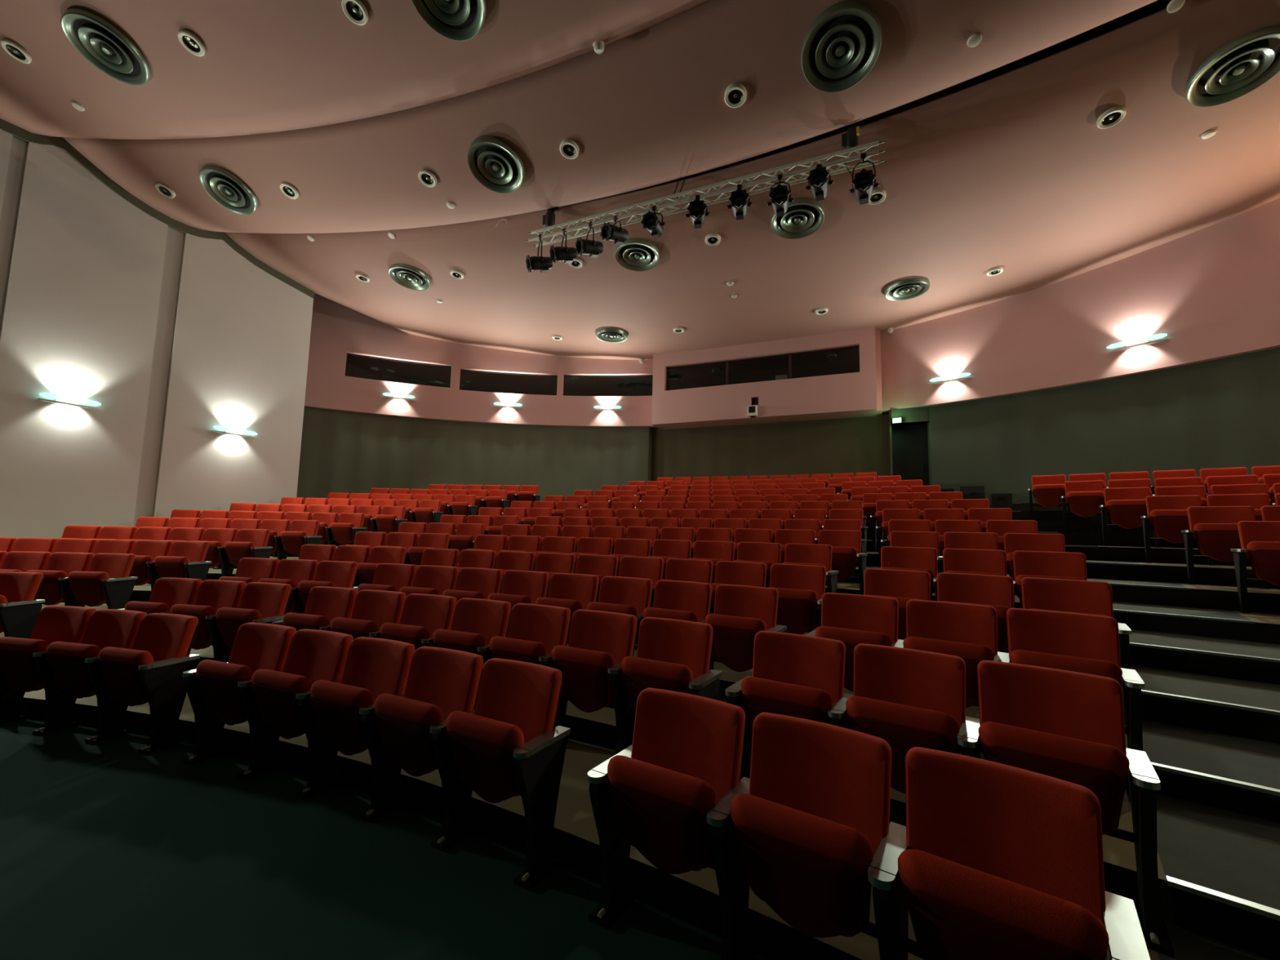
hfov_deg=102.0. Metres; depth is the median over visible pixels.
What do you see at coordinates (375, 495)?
seat
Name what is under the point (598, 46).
smoke detector
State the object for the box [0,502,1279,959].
floor
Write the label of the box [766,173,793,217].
stage light
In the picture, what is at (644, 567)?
seat
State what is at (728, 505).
seat
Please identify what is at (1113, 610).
trim
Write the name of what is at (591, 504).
seat
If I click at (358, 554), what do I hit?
seat
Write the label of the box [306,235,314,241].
smoke detector
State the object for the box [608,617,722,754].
seat
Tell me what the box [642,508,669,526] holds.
seat
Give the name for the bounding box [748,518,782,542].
seat
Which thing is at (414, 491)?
seat
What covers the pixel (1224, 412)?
wall
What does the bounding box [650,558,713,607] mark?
seat
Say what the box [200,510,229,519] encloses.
seat
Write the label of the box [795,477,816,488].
seat
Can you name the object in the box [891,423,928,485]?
door
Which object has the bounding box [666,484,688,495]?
seat
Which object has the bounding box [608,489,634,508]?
seat
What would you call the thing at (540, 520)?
seat
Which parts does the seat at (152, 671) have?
leg, seat, backrest, leg, armrest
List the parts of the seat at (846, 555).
backrest, seat, leg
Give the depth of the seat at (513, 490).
14.25 m
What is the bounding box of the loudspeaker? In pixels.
[751,397,758,404]
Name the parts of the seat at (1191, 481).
backrest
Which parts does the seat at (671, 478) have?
backrest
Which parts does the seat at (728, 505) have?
backrest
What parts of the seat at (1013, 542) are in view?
seat, backrest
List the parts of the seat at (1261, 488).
backrest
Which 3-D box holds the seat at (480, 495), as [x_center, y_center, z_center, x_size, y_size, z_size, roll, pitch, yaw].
[-4.258,0.669,13.397,0.576,0.862,0.411,0,-6,8]
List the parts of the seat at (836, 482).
seat, backrest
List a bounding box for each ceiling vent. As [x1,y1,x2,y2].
[60,7,151,85]
[198,164,258,214]
[387,263,431,290]
[411,0,486,40]
[466,135,524,193]
[595,328,627,342]
[614,238,659,271]
[770,197,824,239]
[800,0,881,93]
[884,277,929,300]
[1184,25,1279,106]
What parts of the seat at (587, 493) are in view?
backrest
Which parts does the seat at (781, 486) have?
backrest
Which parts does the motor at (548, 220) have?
motor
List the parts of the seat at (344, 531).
leg, seat, backrest, leg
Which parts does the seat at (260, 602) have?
leg, seat, backrest, armrest, leg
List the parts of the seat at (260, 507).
backrest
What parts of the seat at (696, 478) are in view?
backrest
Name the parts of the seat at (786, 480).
backrest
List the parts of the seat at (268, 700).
foot trim, leg, seat, backrest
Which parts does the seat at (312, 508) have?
backrest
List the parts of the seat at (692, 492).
backrest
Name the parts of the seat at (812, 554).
seat, backrest, leg, armrest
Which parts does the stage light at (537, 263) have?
colour frame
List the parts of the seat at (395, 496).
backrest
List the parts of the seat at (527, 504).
backrest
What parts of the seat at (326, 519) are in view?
seat, backrest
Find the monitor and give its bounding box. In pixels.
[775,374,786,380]
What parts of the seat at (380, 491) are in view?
backrest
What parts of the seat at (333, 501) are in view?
backrest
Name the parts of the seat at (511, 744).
foot trim, leg, armrest, seat, backrest, foot trim, leg, armrest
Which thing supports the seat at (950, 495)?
on the floor
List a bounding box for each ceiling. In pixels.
[0,0,710,139]
[62,0,1157,233]
[224,0,1279,367]
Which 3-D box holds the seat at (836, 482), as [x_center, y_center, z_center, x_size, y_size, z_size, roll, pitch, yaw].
[4.705,0.350,12.313,0.576,0.862,0.411,-2,-6,29]
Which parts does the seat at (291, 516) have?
backrest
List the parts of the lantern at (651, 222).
colour frame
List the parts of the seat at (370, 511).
seat, backrest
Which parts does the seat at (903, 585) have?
seat, backrest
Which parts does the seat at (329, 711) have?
foot trim, leg, armrest, seat, backrest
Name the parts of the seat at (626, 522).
backrest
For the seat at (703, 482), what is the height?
0.862 m
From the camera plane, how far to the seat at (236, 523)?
9.08 m
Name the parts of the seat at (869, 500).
seat, backrest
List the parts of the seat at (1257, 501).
leg, backrest, seat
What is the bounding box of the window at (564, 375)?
[563,374,653,395]
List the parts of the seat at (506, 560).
backrest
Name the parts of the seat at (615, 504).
backrest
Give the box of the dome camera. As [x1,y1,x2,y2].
[887,327,893,333]
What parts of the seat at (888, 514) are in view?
leg, seat, backrest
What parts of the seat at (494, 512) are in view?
backrest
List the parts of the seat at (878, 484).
backrest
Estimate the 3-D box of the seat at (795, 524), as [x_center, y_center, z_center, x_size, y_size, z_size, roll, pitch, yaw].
[2.266,0.982,7.355,0.576,0.862,0.411,-2,-6,29]
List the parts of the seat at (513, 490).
backrest, seat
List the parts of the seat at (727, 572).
leg, seat, backrest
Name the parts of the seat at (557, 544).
seat, backrest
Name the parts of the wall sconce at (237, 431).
plate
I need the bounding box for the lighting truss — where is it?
[524,140,884,247]
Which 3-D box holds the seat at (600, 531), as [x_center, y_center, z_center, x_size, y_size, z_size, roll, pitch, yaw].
[-0.528,1.111,7.644,0.585,0.862,0.411,-1,-6,22]
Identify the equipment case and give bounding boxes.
[940,488,954,492]
[960,485,986,498]
[988,493,1013,511]
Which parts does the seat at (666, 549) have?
seat, backrest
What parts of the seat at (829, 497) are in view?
backrest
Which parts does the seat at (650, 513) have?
backrest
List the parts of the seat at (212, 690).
foot trim, leg, seat, backrest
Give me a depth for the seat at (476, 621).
3.91 m
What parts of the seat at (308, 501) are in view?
backrest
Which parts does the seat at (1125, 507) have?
leg, seat, backrest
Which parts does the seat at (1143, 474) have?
backrest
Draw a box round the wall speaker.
[747,404,757,417]
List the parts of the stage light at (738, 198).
colour frame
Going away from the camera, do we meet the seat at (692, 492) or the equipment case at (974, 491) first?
the equipment case at (974, 491)
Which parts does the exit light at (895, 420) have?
lit panel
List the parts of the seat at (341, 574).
leg, seat, backrest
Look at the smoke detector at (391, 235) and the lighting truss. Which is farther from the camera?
the smoke detector at (391, 235)
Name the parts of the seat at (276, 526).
seat, backrest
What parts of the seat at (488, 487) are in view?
backrest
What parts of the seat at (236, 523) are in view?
backrest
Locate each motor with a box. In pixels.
[542,206,559,230]
[841,121,864,153]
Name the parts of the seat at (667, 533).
backrest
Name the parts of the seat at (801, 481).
backrest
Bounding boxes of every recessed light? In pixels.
[0,38,31,63]
[155,182,175,198]
[177,29,205,56]
[280,182,298,199]
[341,0,368,25]
[355,273,369,282]
[417,168,436,186]
[449,269,463,279]
[551,335,562,340]
[560,138,578,159]
[568,257,582,268]
[673,327,684,333]
[705,233,720,245]
[724,82,746,107]
[815,307,827,315]
[868,188,885,204]
[986,266,1003,275]
[1096,106,1125,128]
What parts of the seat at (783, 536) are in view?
seat, backrest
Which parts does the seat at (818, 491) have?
backrest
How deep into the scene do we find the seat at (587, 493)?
12.96 m
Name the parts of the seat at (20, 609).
seat, leg, backrest, armrest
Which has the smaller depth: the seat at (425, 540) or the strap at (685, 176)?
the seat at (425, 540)
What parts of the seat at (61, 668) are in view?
leg, seat, backrest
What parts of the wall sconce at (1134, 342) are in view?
plate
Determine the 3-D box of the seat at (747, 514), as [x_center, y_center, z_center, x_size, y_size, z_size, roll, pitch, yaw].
[1.700,0.912,8.681,0.576,0.862,0.411,-2,-6,26]
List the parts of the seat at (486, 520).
backrest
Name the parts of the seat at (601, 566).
seat, backrest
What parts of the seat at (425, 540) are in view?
leg, seat, backrest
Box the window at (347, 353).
[345,352,451,387]
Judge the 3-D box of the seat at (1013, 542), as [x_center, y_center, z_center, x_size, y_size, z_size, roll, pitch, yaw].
[3.924,0.962,5.139,0.630,0.862,0.417,-3,-7,37]
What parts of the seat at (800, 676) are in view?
armrest, leg, seat, backrest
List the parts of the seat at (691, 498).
backrest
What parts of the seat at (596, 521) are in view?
backrest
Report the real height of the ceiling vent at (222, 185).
0.484 m
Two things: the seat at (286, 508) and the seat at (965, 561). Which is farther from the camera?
the seat at (286, 508)
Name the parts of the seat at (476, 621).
leg, seat, backrest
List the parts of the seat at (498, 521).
seat, backrest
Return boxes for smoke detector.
[71,101,84,111]
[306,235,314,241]
[387,231,395,239]
[446,201,455,208]
[592,40,604,53]
[726,281,733,285]
[967,32,982,47]
[1166,0,1185,13]
[1200,128,1216,138]
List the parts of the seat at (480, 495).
backrest, seat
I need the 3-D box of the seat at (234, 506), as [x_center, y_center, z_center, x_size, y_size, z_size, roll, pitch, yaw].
[-8.413,0.903,10.807,0.576,0.862,0.411,1,-6,-2]
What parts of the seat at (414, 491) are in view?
backrest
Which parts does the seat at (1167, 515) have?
leg, seat, backrest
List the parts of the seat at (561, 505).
seat, backrest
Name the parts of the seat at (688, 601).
leg, armrest, seat, backrest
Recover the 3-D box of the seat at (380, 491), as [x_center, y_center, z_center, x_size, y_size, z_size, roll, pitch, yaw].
[-6.938,0.633,13.614,0.576,0.862,0.411,1,-6,1]
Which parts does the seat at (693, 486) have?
backrest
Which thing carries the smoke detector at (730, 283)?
attached to the ceiling at (1015, 171)
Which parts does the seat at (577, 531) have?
backrest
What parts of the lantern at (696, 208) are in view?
colour frame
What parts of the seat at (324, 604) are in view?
seat, backrest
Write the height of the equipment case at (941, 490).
0.500 m
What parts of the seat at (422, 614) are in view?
seat, backrest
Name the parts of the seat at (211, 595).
seat, backrest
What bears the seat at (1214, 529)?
on the floor
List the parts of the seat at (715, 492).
backrest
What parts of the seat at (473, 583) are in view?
seat, backrest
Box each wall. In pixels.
[0,128,313,538]
[296,406,652,504]
[304,293,657,427]
[355,355,926,428]
[650,409,893,483]
[651,325,882,430]
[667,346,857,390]
[880,197,1279,413]
[891,346,1279,502]
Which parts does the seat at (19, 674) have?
leg, seat, backrest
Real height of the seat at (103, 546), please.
0.862 m
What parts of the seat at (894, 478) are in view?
backrest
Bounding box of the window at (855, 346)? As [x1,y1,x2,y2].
[666,345,859,391]
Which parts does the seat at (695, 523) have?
backrest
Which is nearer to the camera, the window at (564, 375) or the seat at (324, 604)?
the seat at (324, 604)
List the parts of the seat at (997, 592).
seat, backrest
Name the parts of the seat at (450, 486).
backrest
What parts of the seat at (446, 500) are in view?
backrest, seat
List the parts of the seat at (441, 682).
foot trim, leg, armrest, seat, backrest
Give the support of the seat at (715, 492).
on the floor
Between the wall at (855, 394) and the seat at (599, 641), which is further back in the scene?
the wall at (855, 394)
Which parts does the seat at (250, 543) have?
leg, seat, backrest, leg, armrest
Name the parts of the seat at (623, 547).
seat, backrest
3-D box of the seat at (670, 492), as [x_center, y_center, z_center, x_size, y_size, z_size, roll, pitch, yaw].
[0.829,0.651,12.101,0.576,0.862,0.411,-1,-6,21]
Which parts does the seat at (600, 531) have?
backrest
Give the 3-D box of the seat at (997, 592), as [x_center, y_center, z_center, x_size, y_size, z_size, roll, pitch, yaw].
[2.472,1.146,3.864,0.585,0.862,0.411,-3,-7,36]
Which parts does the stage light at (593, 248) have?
colour frame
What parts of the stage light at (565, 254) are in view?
colour frame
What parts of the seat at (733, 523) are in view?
backrest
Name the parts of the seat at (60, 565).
seat, backrest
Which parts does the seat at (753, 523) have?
backrest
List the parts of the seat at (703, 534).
backrest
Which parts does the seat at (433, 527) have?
backrest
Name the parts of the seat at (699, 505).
backrest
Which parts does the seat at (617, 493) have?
seat, backrest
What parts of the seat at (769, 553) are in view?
seat, backrest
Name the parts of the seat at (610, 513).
backrest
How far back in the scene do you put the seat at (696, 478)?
14.83 m
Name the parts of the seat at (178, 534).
backrest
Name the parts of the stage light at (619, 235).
colour frame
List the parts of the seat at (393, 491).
backrest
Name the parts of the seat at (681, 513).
backrest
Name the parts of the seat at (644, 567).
backrest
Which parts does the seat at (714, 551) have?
seat, backrest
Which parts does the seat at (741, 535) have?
seat, backrest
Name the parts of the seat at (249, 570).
seat, backrest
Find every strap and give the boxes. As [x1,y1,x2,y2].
[671,177,679,199]
[676,176,685,199]
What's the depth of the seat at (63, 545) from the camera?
7.20 m
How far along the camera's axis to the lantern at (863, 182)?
6.68 m
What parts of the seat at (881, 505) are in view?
leg, seat, backrest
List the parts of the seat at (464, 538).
seat, backrest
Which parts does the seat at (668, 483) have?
backrest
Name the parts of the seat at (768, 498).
backrest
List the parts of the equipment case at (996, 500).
lid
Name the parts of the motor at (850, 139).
motor, label plate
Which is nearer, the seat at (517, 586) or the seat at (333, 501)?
the seat at (517, 586)
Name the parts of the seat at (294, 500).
backrest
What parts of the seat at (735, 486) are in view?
backrest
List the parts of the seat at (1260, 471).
seat, backrest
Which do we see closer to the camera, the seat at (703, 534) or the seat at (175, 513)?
the seat at (703, 534)
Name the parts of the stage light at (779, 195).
colour frame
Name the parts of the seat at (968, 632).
armrest, seat, backrest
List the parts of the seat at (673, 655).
armrest, leg, seat, backrest, leg, armrest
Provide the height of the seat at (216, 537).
0.862 m
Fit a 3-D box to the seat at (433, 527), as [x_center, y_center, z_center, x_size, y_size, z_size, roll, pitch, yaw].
[-3.368,1.136,8.518,0.585,0.862,0.411,0,-6,13]
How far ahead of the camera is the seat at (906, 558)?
5.04 m
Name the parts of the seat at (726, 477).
backrest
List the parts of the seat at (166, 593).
seat, backrest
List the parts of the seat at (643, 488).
seat, backrest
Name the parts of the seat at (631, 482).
backrest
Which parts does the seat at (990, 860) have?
armrest, leg, seat, backrest, armrest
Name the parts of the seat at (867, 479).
backrest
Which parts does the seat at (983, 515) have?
seat, backrest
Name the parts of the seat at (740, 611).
leg, seat, backrest, armrest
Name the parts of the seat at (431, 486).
backrest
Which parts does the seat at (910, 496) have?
backrest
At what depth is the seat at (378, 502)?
11.83 m
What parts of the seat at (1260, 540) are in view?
armrest, leg, backrest, seat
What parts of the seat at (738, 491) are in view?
backrest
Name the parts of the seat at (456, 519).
backrest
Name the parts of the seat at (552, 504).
backrest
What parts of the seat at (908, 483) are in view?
backrest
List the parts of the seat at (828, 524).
backrest, leg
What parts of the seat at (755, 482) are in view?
backrest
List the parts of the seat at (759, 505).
backrest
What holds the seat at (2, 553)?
on the floor
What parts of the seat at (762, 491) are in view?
backrest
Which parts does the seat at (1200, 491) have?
leg, backrest, seat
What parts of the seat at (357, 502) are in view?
backrest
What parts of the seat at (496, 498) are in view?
leg, seat, backrest, leg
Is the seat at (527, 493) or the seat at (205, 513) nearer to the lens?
the seat at (205, 513)
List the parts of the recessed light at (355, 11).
bulb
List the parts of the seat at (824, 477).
backrest, seat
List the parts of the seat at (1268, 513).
leg, backrest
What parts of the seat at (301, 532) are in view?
leg, seat, backrest, leg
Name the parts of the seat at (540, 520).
backrest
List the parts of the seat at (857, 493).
seat, backrest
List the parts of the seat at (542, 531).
backrest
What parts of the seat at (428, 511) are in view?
leg, seat, backrest, leg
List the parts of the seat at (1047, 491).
leg, seat, backrest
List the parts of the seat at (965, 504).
seat, backrest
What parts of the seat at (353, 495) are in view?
backrest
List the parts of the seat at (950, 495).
backrest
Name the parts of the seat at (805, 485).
backrest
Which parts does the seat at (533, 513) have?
seat, backrest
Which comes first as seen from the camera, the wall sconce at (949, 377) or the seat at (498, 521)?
the seat at (498, 521)
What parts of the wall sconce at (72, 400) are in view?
plate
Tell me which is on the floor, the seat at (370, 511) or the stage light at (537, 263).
the seat at (370, 511)
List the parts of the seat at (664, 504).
backrest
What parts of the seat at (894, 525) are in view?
leg, seat, backrest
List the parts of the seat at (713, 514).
backrest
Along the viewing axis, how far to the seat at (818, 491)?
10.86 m
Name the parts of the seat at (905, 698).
leg, armrest, seat, backrest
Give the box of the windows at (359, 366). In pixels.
[346,354,653,395]
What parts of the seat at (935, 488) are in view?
backrest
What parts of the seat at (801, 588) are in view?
seat, backrest, leg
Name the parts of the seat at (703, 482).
backrest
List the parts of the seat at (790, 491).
backrest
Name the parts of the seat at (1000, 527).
seat, backrest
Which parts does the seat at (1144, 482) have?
leg, backrest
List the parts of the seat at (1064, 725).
armrest, leg, backrest, seat, armrest, leg, foot trim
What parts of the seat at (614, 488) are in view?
backrest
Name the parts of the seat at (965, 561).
leg, seat, backrest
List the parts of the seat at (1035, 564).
seat, backrest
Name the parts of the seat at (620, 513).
backrest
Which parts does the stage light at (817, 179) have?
colour frame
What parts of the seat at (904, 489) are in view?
backrest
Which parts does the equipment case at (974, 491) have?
lid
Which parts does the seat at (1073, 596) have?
backrest, seat, leg, armrest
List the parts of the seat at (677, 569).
leg, backrest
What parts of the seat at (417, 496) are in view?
backrest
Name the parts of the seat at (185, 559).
leg, seat, backrest, leg, armrest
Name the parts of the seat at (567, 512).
backrest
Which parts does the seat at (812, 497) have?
backrest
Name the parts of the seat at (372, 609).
seat, backrest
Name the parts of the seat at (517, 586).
seat, backrest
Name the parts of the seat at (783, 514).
backrest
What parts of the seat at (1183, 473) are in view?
leg, backrest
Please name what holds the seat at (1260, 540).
on the floor
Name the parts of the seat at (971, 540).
leg, backrest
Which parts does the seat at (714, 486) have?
backrest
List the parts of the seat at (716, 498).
backrest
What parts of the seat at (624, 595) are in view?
seat, backrest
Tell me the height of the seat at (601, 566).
0.862 m
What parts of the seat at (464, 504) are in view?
leg, seat, backrest, leg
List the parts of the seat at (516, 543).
seat, backrest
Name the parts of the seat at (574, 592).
seat, backrest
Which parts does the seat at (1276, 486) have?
backrest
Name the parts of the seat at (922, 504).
backrest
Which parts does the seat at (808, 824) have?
leg, armrest, seat, backrest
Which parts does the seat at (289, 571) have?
seat, backrest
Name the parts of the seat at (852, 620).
armrest, seat, backrest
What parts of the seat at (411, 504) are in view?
backrest, seat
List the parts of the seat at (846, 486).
seat, backrest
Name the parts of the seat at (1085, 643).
armrest, backrest, seat, leg, armrest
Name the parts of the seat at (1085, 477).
leg, backrest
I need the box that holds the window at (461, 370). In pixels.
[459,368,557,395]
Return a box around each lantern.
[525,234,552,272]
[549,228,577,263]
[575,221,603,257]
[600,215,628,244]
[640,205,665,239]
[685,195,709,228]
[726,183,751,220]
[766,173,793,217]
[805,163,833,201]
[848,152,879,204]
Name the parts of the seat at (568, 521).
backrest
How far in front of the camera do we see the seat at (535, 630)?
3.67 m
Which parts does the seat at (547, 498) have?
backrest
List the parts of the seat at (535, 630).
leg, armrest, seat, backrest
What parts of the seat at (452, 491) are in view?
backrest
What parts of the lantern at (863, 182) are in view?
knob, colour frame, knob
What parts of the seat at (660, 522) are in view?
backrest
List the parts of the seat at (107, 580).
leg, seat, backrest, leg, armrest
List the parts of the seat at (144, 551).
seat, backrest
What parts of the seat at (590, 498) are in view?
backrest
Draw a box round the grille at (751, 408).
[748,405,755,413]
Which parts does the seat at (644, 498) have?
backrest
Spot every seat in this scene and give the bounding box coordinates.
[0,537,17,552]
[0,551,7,568]
[0,551,51,572]
[0,571,44,638]
[0,605,96,724]
[12,537,57,553]
[26,551,93,605]
[32,608,146,734]
[53,538,97,553]
[56,524,102,539]
[57,553,137,609]
[84,613,199,754]
[93,539,135,555]
[96,525,137,540]
[106,540,173,605]
[116,577,201,614]
[134,526,172,542]
[135,516,168,528]
[146,541,211,592]
[147,527,205,584]
[160,579,246,649]
[167,517,200,528]
[168,509,200,519]
[182,622,296,764]
[195,528,238,568]
[199,518,231,529]
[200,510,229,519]
[205,582,292,662]
[212,518,261,568]
[217,528,272,576]
[218,557,279,583]
[228,511,257,521]
[229,502,256,513]
[237,629,353,780]
[255,503,282,519]
[257,511,284,521]
[258,559,318,613]
[259,519,290,553]
[271,586,357,631]
[272,511,311,556]
[274,520,321,560]
[280,497,304,509]
[281,503,307,515]
[290,560,358,613]
[295,636,414,799]
[298,544,336,562]
[304,497,328,510]
[306,504,332,519]
[311,512,338,543]
[320,589,405,639]
[322,505,357,544]
[325,512,367,546]
[327,492,349,504]
[328,497,351,512]
[333,545,371,564]
[346,531,386,548]
[348,505,381,544]
[349,493,370,505]
[351,498,373,513]
[353,546,407,586]
[357,563,417,591]
[359,646,484,822]
[368,593,457,650]
[369,488,389,498]
[370,506,408,533]
[371,493,391,505]
[373,498,396,515]
[378,532,418,551]
[390,488,409,499]
[392,493,413,506]
[396,499,418,522]
[398,522,427,537]
[399,564,459,596]
[404,533,450,564]
[409,488,429,498]
[409,499,443,526]
[413,493,434,507]
[416,522,456,546]
[416,548,459,568]
[421,597,511,654]
[426,494,454,528]
[428,484,446,494]
[429,488,448,500]
[429,657,570,890]
[440,515,466,535]
[442,567,503,602]
[447,484,465,494]
[447,494,477,518]
[448,523,484,553]
[449,488,468,502]
[455,515,493,561]
[457,549,496,572]
[465,484,483,494]
[466,489,488,521]
[467,534,507,555]
[477,603,571,664]
[478,506,502,525]
[481,489,509,511]
[484,484,502,496]
[484,515,519,534]
[487,569,549,636]
[494,535,542,568]
[495,551,535,592]
[501,524,530,550]
[502,484,519,506]
[502,501,533,513]
[502,507,527,520]
[515,484,540,506]
[519,507,551,527]
[526,501,555,517]
[529,515,562,535]
[530,524,561,551]
[533,536,576,571]
[534,552,575,597]
[534,573,599,644]
[538,609,637,740]
[544,495,564,509]
[551,501,578,517]
[560,516,590,536]
[561,508,588,527]
[561,524,592,552]
[565,495,586,508]
[571,537,613,573]
[573,490,593,503]
[575,554,618,602]
[580,495,610,508]
[581,576,653,649]
[586,501,609,516]
[586,688,745,928]
[589,508,614,525]
[591,516,618,537]
[593,525,625,554]
[594,490,613,500]
[600,484,618,497]
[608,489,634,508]
[608,537,651,576]
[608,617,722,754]
[611,501,634,517]
[615,508,641,526]
[618,495,639,508]
[618,555,663,607]
[620,484,638,494]
[620,517,648,538]
[626,526,659,555]
[628,480,645,492]
[634,484,658,500]
[635,495,663,508]
[635,501,659,517]
[635,579,711,647]
[640,489,666,501]
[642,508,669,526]
[647,480,664,489]
[647,539,691,579]
[650,517,679,539]
[650,527,694,555]
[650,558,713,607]
[657,476,673,487]
[658,495,687,508]
[660,501,684,517]
[662,489,688,501]
[663,480,684,494]
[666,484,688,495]
[670,508,697,527]
[675,476,692,484]
[681,517,712,542]
[684,495,711,508]
[686,489,711,502]
[686,501,711,518]
[687,484,710,497]
[688,476,710,489]
[688,480,710,492]
[688,540,734,582]
[690,527,732,557]
[698,584,786,671]
[699,508,728,528]
[706,712,891,959]
[710,475,728,486]
[710,480,730,491]
[710,484,732,497]
[710,560,766,613]
[711,488,733,503]
[711,494,736,509]
[713,501,738,518]
[714,518,746,542]
[724,631,845,779]
[729,509,759,528]
[730,475,748,484]
[731,479,751,488]
[733,484,754,495]
[733,528,772,559]
[733,542,781,587]
[735,488,757,501]
[737,494,762,509]
[741,501,768,518]
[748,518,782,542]
[749,475,768,484]
[752,479,772,488]
[755,483,777,494]
[759,488,782,501]
[760,509,791,528]
[764,494,789,509]
[768,563,826,634]
[769,475,788,483]
[769,501,797,519]
[773,478,794,488]
[774,528,815,564]
[778,482,800,494]
[781,543,839,592]
[784,488,808,501]
[784,519,820,544]
[790,474,808,483]
[791,493,817,509]
[793,500,829,516]
[794,508,826,530]
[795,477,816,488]
[802,482,825,494]
[804,592,898,692]
[810,473,831,487]
[810,487,835,501]
[814,519,866,553]
[818,529,867,595]
[820,493,847,515]
[822,508,867,566]
[825,476,849,493]
[826,500,866,526]
[827,643,965,793]
[832,472,853,481]
[837,480,866,499]
[847,486,878,501]
[852,475,875,487]
[855,471,876,480]
[862,493,892,525]
[863,568,930,639]
[867,746,1150,959]
[868,480,893,493]
[870,499,909,552]
[875,508,919,567]
[876,475,901,486]
[880,485,908,500]
[880,519,931,546]
[880,546,937,600]
[889,531,939,556]
[890,599,997,707]
[894,492,926,508]
[895,479,922,493]
[911,484,940,499]
[912,499,947,519]
[923,508,964,531]
[928,491,962,508]
[933,548,1006,600]
[934,520,982,555]
[936,572,1013,653]
[937,532,998,573]
[951,498,989,519]
[956,660,1174,958]
[968,507,1012,532]
[986,520,1037,570]
[993,608,1144,802]
[1003,533,1065,590]
[1006,550,1087,653]
[1021,577,1132,724]
[1027,474,1067,519]
[1061,480,1106,532]
[1067,472,1106,520]
[1099,486,1150,546]
[1106,471,1149,488]
[1106,478,1151,533]
[1140,494,1201,563]
[1151,469,1195,494]
[1151,476,1202,495]
[1153,485,1207,547]
[1181,506,1255,584]
[1200,466,1247,493]
[1205,474,1258,495]
[1206,493,1270,565]
[1210,483,1271,505]
[1230,520,1279,613]
[1251,465,1279,484]
[1260,505,1279,589]
[1262,473,1279,502]
[1270,483,1279,506]
[1274,493,1279,506]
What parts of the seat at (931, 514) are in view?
seat, backrest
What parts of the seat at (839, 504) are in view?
backrest, leg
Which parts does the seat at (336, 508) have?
backrest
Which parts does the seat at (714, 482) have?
backrest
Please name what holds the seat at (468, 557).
on the floor
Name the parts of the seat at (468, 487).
backrest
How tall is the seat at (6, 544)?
0.862 m
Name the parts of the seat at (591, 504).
backrest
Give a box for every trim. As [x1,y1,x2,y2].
[0,118,314,298]
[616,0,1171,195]
[1037,531,1057,533]
[1065,545,1098,547]
[1086,561,1143,565]
[1108,582,1189,589]
[1112,608,1254,623]
[1129,642,1279,662]
[1141,689,1279,715]
[1150,761,1279,795]
[1165,875,1279,920]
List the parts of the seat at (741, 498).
backrest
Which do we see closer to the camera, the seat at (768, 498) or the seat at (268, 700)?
the seat at (268, 700)
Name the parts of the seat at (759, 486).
backrest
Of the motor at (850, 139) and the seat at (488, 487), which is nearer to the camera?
the motor at (850, 139)
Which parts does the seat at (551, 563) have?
seat, backrest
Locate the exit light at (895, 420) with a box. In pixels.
[892,417,902,423]
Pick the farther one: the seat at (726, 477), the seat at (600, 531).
the seat at (726, 477)
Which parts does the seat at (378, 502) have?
backrest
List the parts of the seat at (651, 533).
backrest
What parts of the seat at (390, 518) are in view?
leg, seat, backrest, leg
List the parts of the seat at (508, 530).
backrest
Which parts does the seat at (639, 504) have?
backrest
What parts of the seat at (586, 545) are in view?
seat, backrest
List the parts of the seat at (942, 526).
seat, backrest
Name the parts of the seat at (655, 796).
foot trim, leg, armrest, seat, backrest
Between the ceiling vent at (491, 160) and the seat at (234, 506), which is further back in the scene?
the seat at (234, 506)
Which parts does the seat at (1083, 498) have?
leg, backrest, seat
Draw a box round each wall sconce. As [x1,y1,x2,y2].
[37,392,101,408]
[211,425,257,437]
[382,392,414,399]
[493,401,522,408]
[593,404,621,410]
[929,373,970,384]
[1106,333,1168,351]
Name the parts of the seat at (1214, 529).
leg, seat, backrest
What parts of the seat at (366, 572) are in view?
leg, seat, backrest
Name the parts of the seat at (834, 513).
backrest, leg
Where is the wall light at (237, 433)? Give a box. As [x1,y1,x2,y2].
[211,430,254,437]
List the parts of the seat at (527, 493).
leg, seat, backrest, leg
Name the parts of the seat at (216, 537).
seat, backrest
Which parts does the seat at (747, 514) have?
backrest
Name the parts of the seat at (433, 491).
backrest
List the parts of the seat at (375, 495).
backrest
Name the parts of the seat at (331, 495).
backrest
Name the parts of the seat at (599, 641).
armrest, leg, seat, backrest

